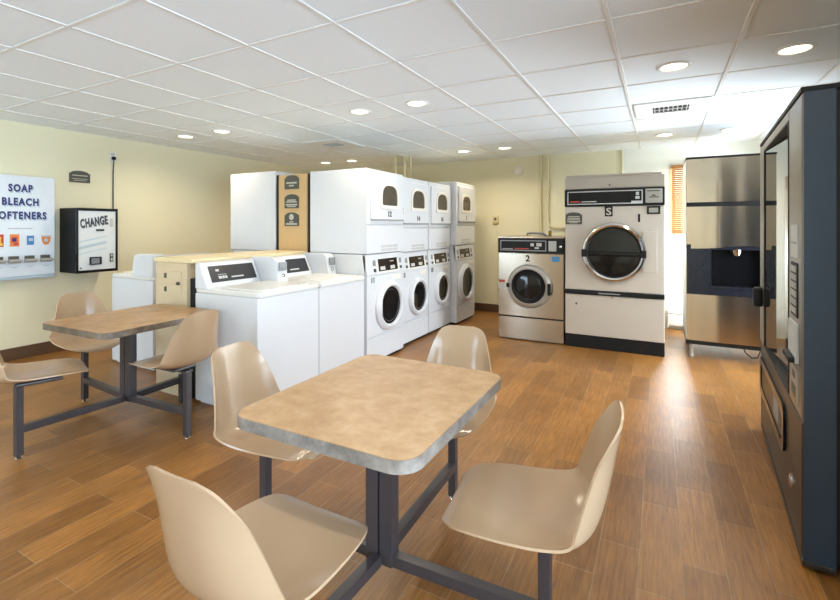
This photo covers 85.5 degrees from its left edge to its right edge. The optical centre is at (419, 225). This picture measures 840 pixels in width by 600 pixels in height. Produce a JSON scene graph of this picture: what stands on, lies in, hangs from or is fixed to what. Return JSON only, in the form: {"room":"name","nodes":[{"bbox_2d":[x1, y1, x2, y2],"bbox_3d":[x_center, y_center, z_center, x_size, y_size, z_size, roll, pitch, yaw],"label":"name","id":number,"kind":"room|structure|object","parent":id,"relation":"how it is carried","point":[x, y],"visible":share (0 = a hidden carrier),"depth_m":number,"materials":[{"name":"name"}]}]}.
{"room":"laundry","nodes":[
{"label":"laundry","id":0,"kind":"room"},
{"bbox_2d":[0,119,316,349],"bbox_3d":[-4.208,0.150,4.685,0.120,2.440,9.550,0,0,28],"label":"wall","id":1,"kind":"structure","parent":0,"point":[168,200],"depth_m":5.57,"materials":[{"name":"beige paint"}]},
{"bbox_2d":[0,173,54,280],"bbox_3d":[-4.083,0.010,4.638,0.145,1.060,0.585,0,0,28],"label":"soap dispenser","id":2,"kind":"object","parent":1,"relation":"attached to","point":[27,203],"visible":1,"depth_m":4.66,"materials":[{"name":"white plastic"}]},
{"bbox_2d":[0,234,3,246],"bbox_3d":[-4.142,0.145,4.463,0.004,0.124,0.076,0,0,28],"label":"picture","id":3,"kind":"object","parent":2,"relation":"attached to","point":[1,235],"depth_m":4.48},
{"bbox_2d":[10,234,18,246],"bbox_3d":[-4.084,0.145,4.574,0.004,0.124,0.076,0,0,28],"label":"picture","id":4,"kind":"object","parent":2,"relation":"attached to","point":[14,238],"depth_m":4.57},
{"bbox_2d":[0,274,54,280],"bbox_3d":[-4.098,0.526,4.646,0.112,0.028,0.575,0,0,28],"label":"tray","id":5,"kind":"object","parent":2,"relation":"on","point":[9,276],"depth_m":4.62,"materials":[{"name":"white metal"}]},
{"bbox_2d":[27,236,33,244],"bbox_3d":[-4.023,0.147,4.689,0.004,0.095,0.060,0,0,28],"label":"picture","id":6,"kind":"object","parent":2,"relation":"attached to","point":[30,239],"depth_m":4.69},
{"bbox_2d":[41,235,50,243],"bbox_3d":[-3.960,0.147,4.808,0.004,0.095,0.084,0,0,28],"label":"picture","id":7,"kind":"object","parent":2,"relation":"attached to","point":[45,239],"depth_m":4.81},
{"bbox_2d":[0,341,64,361],"bbox_3d":[-4.148,1.308,4.653,0.016,0.125,9.550,0,0,28],"label":"baseboard","id":8,"kind":"structure","parent":1,"relation":"attached to","point":[10,354],"depth_m":4.74,"materials":[{"name":"brown wood"}]},
{"bbox_2d":[69,171,89,182],"bbox_3d":[-3.877,-0.561,5.174,0.009,0.133,0.210,0,0,28],"label":"wall plaque","id":9,"kind":"object","parent":1,"relation":"attached to","point":[74,176],"visible":1,"depth_m":5.17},
{"bbox_2d":[60,208,117,273],"bbox_3d":[-3.715,0.158,5.103,0.362,0.705,0.420,0,0,28],"label":"machine","id":10,"kind":"object","parent":1,"relation":"attached to","point":[88,236],"visible":1,"depth_m":4.97,"materials":[{"name":"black metal"}]},
{"bbox_2d":[89,257,101,264],"bbox_3d":[-3.574,0.383,5.003,0.019,0.085,0.115,0,0,28],"label":"cup","id":11,"kind":"object","parent":10,"relation":"on","point":[92,260],"depth_m":5.00,"materials":[{"name":"grey plastic"}]},
{"bbox_2d":[109,151,115,161],"bbox_3d":[-3.711,-0.840,5.485,0.012,0.120,0.080,0,0,28],"label":"wall outlet","id":12,"kind":"object","parent":1,"relation":"attached to","point":[111,153],"visible":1,"depth_m":5.47,"materials":[{"name":"white plastic"}]},
{"bbox_2d":[112,157,115,208],"bbox_3d":[-3.715,-0.410,5.425,0.040,0.851,0.148,0,0,23],"label":"power cord","id":13,"kind":"object","parent":1,"relation":"attached to","point":[113,158],"visible":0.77,"depth_m":5.48,"materials":[{"name":"black plastic"}]},
{"bbox_2d":[0,0,839,169],"bbox_3d":[-0.884,-1.067,2.928,7.400,0.006,9.550,0,0,28],"label":"grid","id":14,"kind":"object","parent":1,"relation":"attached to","point":[453,3],"depth_m":3.27,"materials":[{"name":"white metal"}]},
{"bbox_2d":[0,310,839,599],"bbox_3d":[-0.884,1.430,2.928,7.700,0.120,9.850,0,0,28],"label":"floor","id":15,"kind":"structure","parent":0,"point":[694,509],"depth_m":2.41,"materials":[{"name":"brown wood"}]},
{"bbox_2d":[0,292,218,459],"bbox_3d":[-2.094,0.953,3.241,1.296,0.833,1.336,0,0,-19],"label":"table","id":16,"kind":"object","parent":15,"relation":"on","point":[81,323],"visible":0.99,"depth_m":2.93,"materials":[{"name":"beige plastic"}]},
{"bbox_2d":[112,253,212,369],"bbox_3d":[-2.664,0.821,4.717,0.690,1.098,0.660,0,0,28],"label":"washer","id":17,"kind":"object","parent":15,"relation":"on","point":[136,287],"visible":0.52,"depth_m":4.36,"materials":[{"name":"white metal"}]},
{"bbox_2d":[112,272,155,280],"bbox_3d":[-2.664,0.496,4.717,0.690,0.037,0.660,0,0,28],"label":"countertop","id":18,"kind":"structure","parent":17,"relation":"on","point":[120,275],"depth_m":4.44,"materials":[{"name":"white metal"}]},
{"bbox_2d":[154,250,306,398],"bbox_3d":[-1.700,0.815,4.248,0.487,1.110,1.338,0,0,28],"label":"bulkhead","id":19,"kind":"object","parent":15,"relation":"on","point":[175,275],"visible":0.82,"depth_m":3.71,"materials":[{"name":"beige paint"}]},
{"bbox_2d":[196,256,318,404],"bbox_3d":[-1.290,0.821,3.657,0.690,1.098,0.660,0,0,28],"label":"washer","id":20,"kind":"object","parent":15,"relation":"on","point":[255,300],"visible":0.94,"depth_m":3.48,"materials":[{"name":"white metal"}]},
{"bbox_2d":[196,281,318,298],"bbox_3d":[-1.290,0.496,3.657,0.690,0.037,0.660,0,0,28],"label":"countertop","id":21,"kind":"structure","parent":20,"relation":"on","point":[217,290],"depth_m":3.39,"materials":[{"name":"white metal"}]},
{"bbox_2d":[231,171,294,251],"bbox_3d":[-1.762,0.383,5.473,0.772,1.975,0.702,0,0,28],"label":"dryer","id":22,"kind":"object","parent":15,"relation":"on","point":[253,195],"visible":0.36,"depth_m":5.13,"materials":[{"name":"white metal"}]},
{"bbox_2d":[231,250,261,251],"bbox_3d":[-1.762,0.809,5.473,0.772,1.061,0.702,0,0,28],"label":"washer","id":23,"kind":"object","parent":22,"relation":"in","point":[231,250],"depth_m":5.22,"materials":[{"name":"white"}]},
{"bbox_2d":[277,173,309,252],"bbox_3d":[-0.702,0.407,6.092,0.475,1.925,2.804,0,0,28],"label":"panel","id":24,"kind":"object","parent":15,"relation":"on","point":[294,238],"visible":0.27,"depth_m":4.83,"materials":[{"name":"beige wood"}]},
{"bbox_2d":[284,194,298,207],"bbox_3d":[-1.374,-0.265,4.860,0.200,0.150,0.010,0,0,28],"label":"plaque","id":25,"kind":"object","parent":24,"relation":"attached to","point":[291,200],"visible":1,"depth_m":4.86,"materials":[{"name":"grey plastic"}]},
{"bbox_2d":[284,175,298,188],"bbox_3d":[-1.374,-0.469,4.860,0.200,0.148,0.010,0,0,28],"label":"plaque","id":26,"kind":"object","parent":24,"relation":"attached to","point":[292,181],"visible":1,"depth_m":4.86,"materials":[{"name":"grey plastic"}]},
{"bbox_2d":[284,212,298,225],"bbox_3d":[-1.374,-0.072,4.860,0.200,0.145,0.010,0,0,28],"label":"plaque","id":27,"kind":"object","parent":24,"relation":"attached to","point":[290,219],"visible":1,"depth_m":4.86,"materials":[{"name":"grey plastic"}]},
{"bbox_2d":[274,252,364,373],"bbox_3d":[-0.981,0.821,4.242,0.690,1.098,0.660,0,0,28],"label":"washer","id":28,"kind":"object","parent":15,"relation":"on","point":[341,296],"visible":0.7,"depth_m":4.12,"materials":[{"name":"white metal"}]},
{"bbox_2d":[288,275,364,286],"bbox_3d":[-0.981,0.496,4.242,0.690,0.037,0.660,0,0,28],"label":"countertop","id":29,"kind":"structure","parent":28,"relation":"on","point":[358,277],"depth_m":3.99,"materials":[{"name":"white metal"}]},
{"bbox_2d":[310,168,403,355],"bbox_3d":[-0.641,0.403,4.852,0.772,1.935,0.702,0,0,28],"label":"dryer","id":30,"kind":"object","parent":15,"relation":"on","point":[357,215],"visible":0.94,"depth_m":4.57,"materials":[{"name":"white metal"}]},
{"bbox_2d":[331,251,403,354],"bbox_3d":[-0.641,0.809,4.852,0.772,1.061,0.702,0,0,28],"label":"washer","id":31,"kind":"object","parent":30,"relation":"in","point":[382,271],"depth_m":4.57,"materials":[{"name":"white metal"}]},
{"bbox_2d":[145,325,623,599],"bbox_3d":[-0.144,0.953,1.705,1.317,0.833,1.325,0,0,-17],"label":"table","id":32,"kind":"object","parent":15,"relation":"on","point":[388,416],"visible":1,"depth_m":1.45,"materials":[{"name":"beige plastic"}]},
{"bbox_2d":[402,177,428,345],"bbox_3d":[-0.357,0.405,5.528,0.772,1.930,0.702,0,0,28],"label":"dryer","id":33,"kind":"object","parent":15,"relation":"on","point":[416,192],"visible":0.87,"depth_m":5.37,"materials":[{"name":"white metal"}]},
{"bbox_2d":[402,250,428,322],"bbox_3d":[-0.357,0.822,5.528,0.772,1.036,0.702,0,0,28],"label":"washer","id":34,"kind":"object","parent":33,"relation":"in","point":[415,263],"depth_m":5.37,"materials":[{"name":"white metal"}]},
{"bbox_2d":[427,182,450,333],"bbox_3d":[-0.032,0.405,6.142,0.772,1.930,0.652,0,0,28],"label":"dryer","id":35,"kind":"object","parent":15,"relation":"on","point":[438,259],"visible":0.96,"depth_m":5.92,"materials":[{"name":"white metal"}]},
{"bbox_2d":[427,248,449,313],"bbox_3d":[-0.032,0.822,6.142,0.772,1.036,0.652,0,0,28],"label":"washer","id":36,"kind":"object","parent":35,"relation":"in","point":[438,259],"depth_m":5.94,"materials":[{"name":"white metal"}]},
{"bbox_2d":[436,182,475,324],"bbox_3d":[0.370,0.378,6.721,0.772,1.985,0.692,0,0,28],"label":"dryer","id":37,"kind":"object","parent":15,"relation":"on","point":[462,196],"visible":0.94,"depth_m":6.39,"materials":[{"name":"white metal"}]},
{"bbox_2d":[449,244,474,322],"bbox_3d":[0.370,0.804,6.721,0.772,1.071,0.692,0,0,28],"label":"washer","id":38,"kind":"object","parent":37,"relation":"in","point":[461,256],"depth_m":6.39,"materials":[{"name":"white metal"}]},
{"bbox_2d":[498,231,564,343],"bbox_3d":[1.490,0.709,5.744,0.788,1.298,0.932,0,0,28],"label":"washer","id":39,"kind":"object","parent":15,"relation":"on","point":[531,267],"visible":0.98,"depth_m":5.36,"materials":[{"name":"silver metal"}]},
{"bbox_2d":[565,171,664,356],"bbox_3d":[2.318,0.399,5.369,1.009,1.942,1.040,0,0,28],"label":"dryer","id":40,"kind":"object","parent":15,"relation":"on","point":[615,259],"visible":1,"depth_m":4.93,"materials":[{"name":"beige metal"}]},
{"bbox_2d":[565,212,581,223],"bbox_3d":[1.742,-0.087,5.147,0.180,0.135,0.010,0,0,28],"label":"plaque","id":41,"kind":"object","parent":40,"relation":"attached to","point":[573,217],"visible":1,"depth_m":5.14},
{"bbox_2d":[682,153,761,358],"bbox_3d":[3.360,0.327,4.900,0.883,2.086,0.855,0,0,28],"label":"ice dispenser","id":42,"kind":"object","parent":15,"relation":"on","point":[721,194],"visible":0.7,"depth_m":4.61,"materials":[{"name":"silver metal"}]},
{"bbox_2d":[710,285,753,289],"bbox_3d":[3.213,0.625,4.574,0.500,0.020,0.130,0,0,28],"label":"drip tray","id":43,"kind":"object","parent":42,"relation":"on","point":[712,287],"depth_m":4.59,"materials":[{"name":"black plastic"}]},
{"bbox_2d":[753,82,839,574],"bbox_3d":[2.269,0.408,2.221,0.935,1.924,1.497,0,0,32],"label":"vending machine","id":44,"kind":"object","parent":15,"relation":"on","point":[797,297],"visible":1,"depth_m":1.80,"materials":[{"name":"black metal"}]},
{"bbox_2d":[0,0,839,170],"bbox_3d":[-0.884,-1.130,2.928,7.700,0.120,9.850,0,0,28],"label":"ceiling","id":45,"kind":"structure","parent":0,"point":[429,26],"depth_m":3.17,"materials":[{"name":"tile"}]},
{"bbox_2d":[176,135,194,138],"bbox_3d":[-2.794,-1.065,5.413,0.208,0.010,0.208,0,0,28],"label":"recessed light","id":46,"kind":"object","parent":45,"relation":"in","point":[179,136],"visible":1,"depth_m":5.40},
{"bbox_2d":[211,129,230,133],"bbox_3d":[-2.237,-1.065,5.119,0.208,0.010,0.208,0,0,28],"label":"recessed light","id":47,"kind":"object","parent":45,"relation":"in","point":[221,131],"visible":1,"depth_m":5.11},
{"bbox_2d":[302,139,364,149],"bbox_3d":[-1.122,-1.064,5.944,0.580,0.012,0.580,0,0,28],"label":"ceiling vent","id":48,"kind":"object","parent":45,"relation":"in","point":[335,144],"visible":1,"depth_m":5.90,"materials":[{"name":"grey plastic"}]},
{"bbox_2d":[349,108,370,114],"bbox_3d":[-0.562,-1.065,4.233,0.208,0.010,0.208,0,0,28],"label":"recessed light","id":49,"kind":"object","parent":45,"relation":"in","point":[357,111],"visible":1,"depth_m":4.22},
{"bbox_2d":[405,100,428,106],"bbox_3d":[-0.027,-1.065,3.950,0.208,0.010,0.208,0,0,28],"label":"recessed light","id":50,"kind":"object","parent":45,"relation":"in","point":[412,103],"visible":1,"depth_m":3.94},
{"bbox_2d":[456,150,470,152],"bbox_3d":[0.626,-1.065,6.490,0.208,0.010,0.208,0,0,28],"label":"recessed light","id":51,"kind":"object","parent":45,"relation":"in","point":[458,151],"visible":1,"depth_m":6.48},
{"bbox_2d":[497,146,511,149],"bbox_3d":[1.156,-1.065,6.210,0.208,0.010,0.208,0,0,28],"label":"recessed light","id":52,"kind":"object","parent":45,"relation":"in","point":[504,147],"visible":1,"depth_m":6.21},
{"bbox_2d":[655,133,674,136],"bbox_3d":[2.862,-1.065,5.308,0.208,0.010,0.208,0,0,28],"label":"recessed light","id":53,"kind":"object","parent":45,"relation":"in","point":[660,134],"visible":1,"depth_m":5.29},
{"bbox_2d":[634,96,711,118],"bbox_3d":[2.272,-1.064,4.115,0.580,0.012,0.580,0,0,28],"label":"ceiling vent","id":54,"kind":"object","parent":45,"relation":"in","point":[695,105],"visible":1,"depth_m":4.07,"materials":[{"name":"grey plastic"}]},
{"bbox_2d":[657,60,691,72],"bbox_3d":[1.700,-1.065,3.038,0.208,0.010,0.208,0,0,28],"label":"recessed light","id":55,"kind":"object","parent":45,"relation":"in","point":[674,66],"visible":1,"depth_m":3.03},
{"bbox_2d":[719,127,741,131],"bbox_3d":[3.428,-1.065,5.008,0.208,0.010,0.208,0,0,28],"label":"recessed light","id":56,"kind":"object","parent":45,"relation":"in","point":[729,129],"visible":1,"depth_m":5.00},
{"bbox_2d":[773,42,817,55],"bbox_3d":[2.263,-1.065,2.740,0.208,0.010,0.208,0,0,28],"label":"recessed light","id":57,"kind":"object","parent":45,"relation":"in","point":[802,47],"visible":1,"depth_m":2.73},
{"bbox_2d":[369,139,763,328],"bbox_3d":[1.375,0.150,7.202,7.640,2.440,0.120,0,0,28],"label":"wall","id":58,"kind":"structure","parent":0,"point":[502,193],"depth_m":6.96,"materials":[{"name":"beige paint"}]},
{"bbox_2d":[393,156,396,173],"bbox_3d":[-0.382,-0.799,6.966,0.056,0.537,0.055,0,0,28],"label":"pipe","id":59,"kind":"object","parent":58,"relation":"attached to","point":[395,157],"visible":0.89,"depth_m":6.95,"materials":[{"name":"beige metal"}]},
{"bbox_2d":[402,156,406,176],"bbox_3d":[-0.241,-0.799,6.971,0.068,0.537,0.066,0,0,28],"label":"pipe","id":60,"kind":"object","parent":58,"relation":"attached to","point":[404,165],"visible":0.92,"depth_m":6.95,"materials":[{"name":"beige metal"}]},
{"bbox_2d":[409,157,411,177],"bbox_3d":[-0.150,-0.799,7.013,0.048,0.537,0.047,0,0,28],"label":"pipe","id":61,"kind":"object","parent":58,"relation":"attached to","point":[410,165],"visible":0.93,"depth_m":7.00,"materials":[{"name":"beige metal"}]},
{"bbox_2d":[475,303,498,311],"bbox_3d":[0.445,1.308,7.617,5.334,0.125,0.016,0,0,28],"label":"baseboard","id":62,"kind":"structure","parent":58,"relation":"attached to","point":[478,306],"depth_m":7.27,"materials":[{"name":"brown wood"}]},
{"bbox_2d":[493,215,498,222],"bbox_3d":[1.199,-0.105,7.203,0.090,0.130,0.043,0,0,28],"label":"thermostat","id":63,"kind":"object","parent":58,"relation":"attached to","point":[495,217],"visible":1,"depth_m":7.19,"materials":[{"name":"beige plastic"}]},
{"bbox_2d":[497,230,497,263],"bbox_3d":[1.228,0.604,7.202,0.030,1.288,0.016,0,0,28],"label":"wire","id":64,"kind":"object","parent":58,"relation":"attached to","point":[497,230],"visible":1,"depth_m":7.20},
{"bbox_2d":[513,166,522,175],"bbox_3d":[1.518,-0.852,7.034,0.150,0.150,0.043,0,0,28],"label":"smoke detector","id":65,"kind":"object","parent":58,"relation":"attached to","point":[518,170],"visible":1,"depth_m":7.02,"materials":[{"name":"white plastic"}]},
{"bbox_2d":[539,156,541,234],"bbox_3d":[1.820,-0.296,6.865,0.048,1.532,0.047,0,0,28],"label":"pipe","id":66,"kind":"object","parent":58,"relation":"attached to","point":[540,157],"visible":0.94,"depth_m":6.86,"materials":[{"name":"beige metal"}]},
{"bbox_2d":[546,155,564,228],"bbox_3d":[2.145,-0.507,6.694,0.564,1.110,0.047,0,0,28],"label":"pipe","id":67,"kind":"object","parent":58,"relation":"attached to","point":[547,156],"visible":0.87,"depth_m":6.80,"materials":[{"name":"beige metal"}]},
{"bbox_2d":[621,150,622,172],"bbox_3d":[2.826,-0.446,6.352,0.024,1.232,0.024,0,0,28],"label":"pipe","id":68,"kind":"object","parent":58,"relation":"attached to","point":[621,150],"visible":0.34,"depth_m":6.34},
{"bbox_2d":[668,311,682,326],"bbox_3d":[3.935,1.236,5.731,1.416,0.208,0.088,0,0,28],"label":"baseboard heater","id":69,"kind":"object","parent":58,"relation":"attached to","point":[675,318],"visible":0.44,"depth_m":6.00,"materials":[{"name":"white metal"}]},
{"bbox_2d":[671,168,682,263],"bbox_3d":[3.908,-0.145,5.863,1.170,1.310,0.060,0,0,28],"label":"window","id":70,"kind":"structure","parent":58,"relation":"in","point":[673,261],"depth_m":6.10,"materials":[{"name":"white glass"}]},
{"bbox_2d":[671,165,682,233],"bbox_3d":[3.863,-0.352,5.789,1.160,0.915,0.037,0,0,28],"label":"window blind","id":71,"kind":"object","parent":70,"relation":"attached to","point":[677,191],"visible":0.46,"depth_m":6.02,"materials":[{"name":"brown wood"}]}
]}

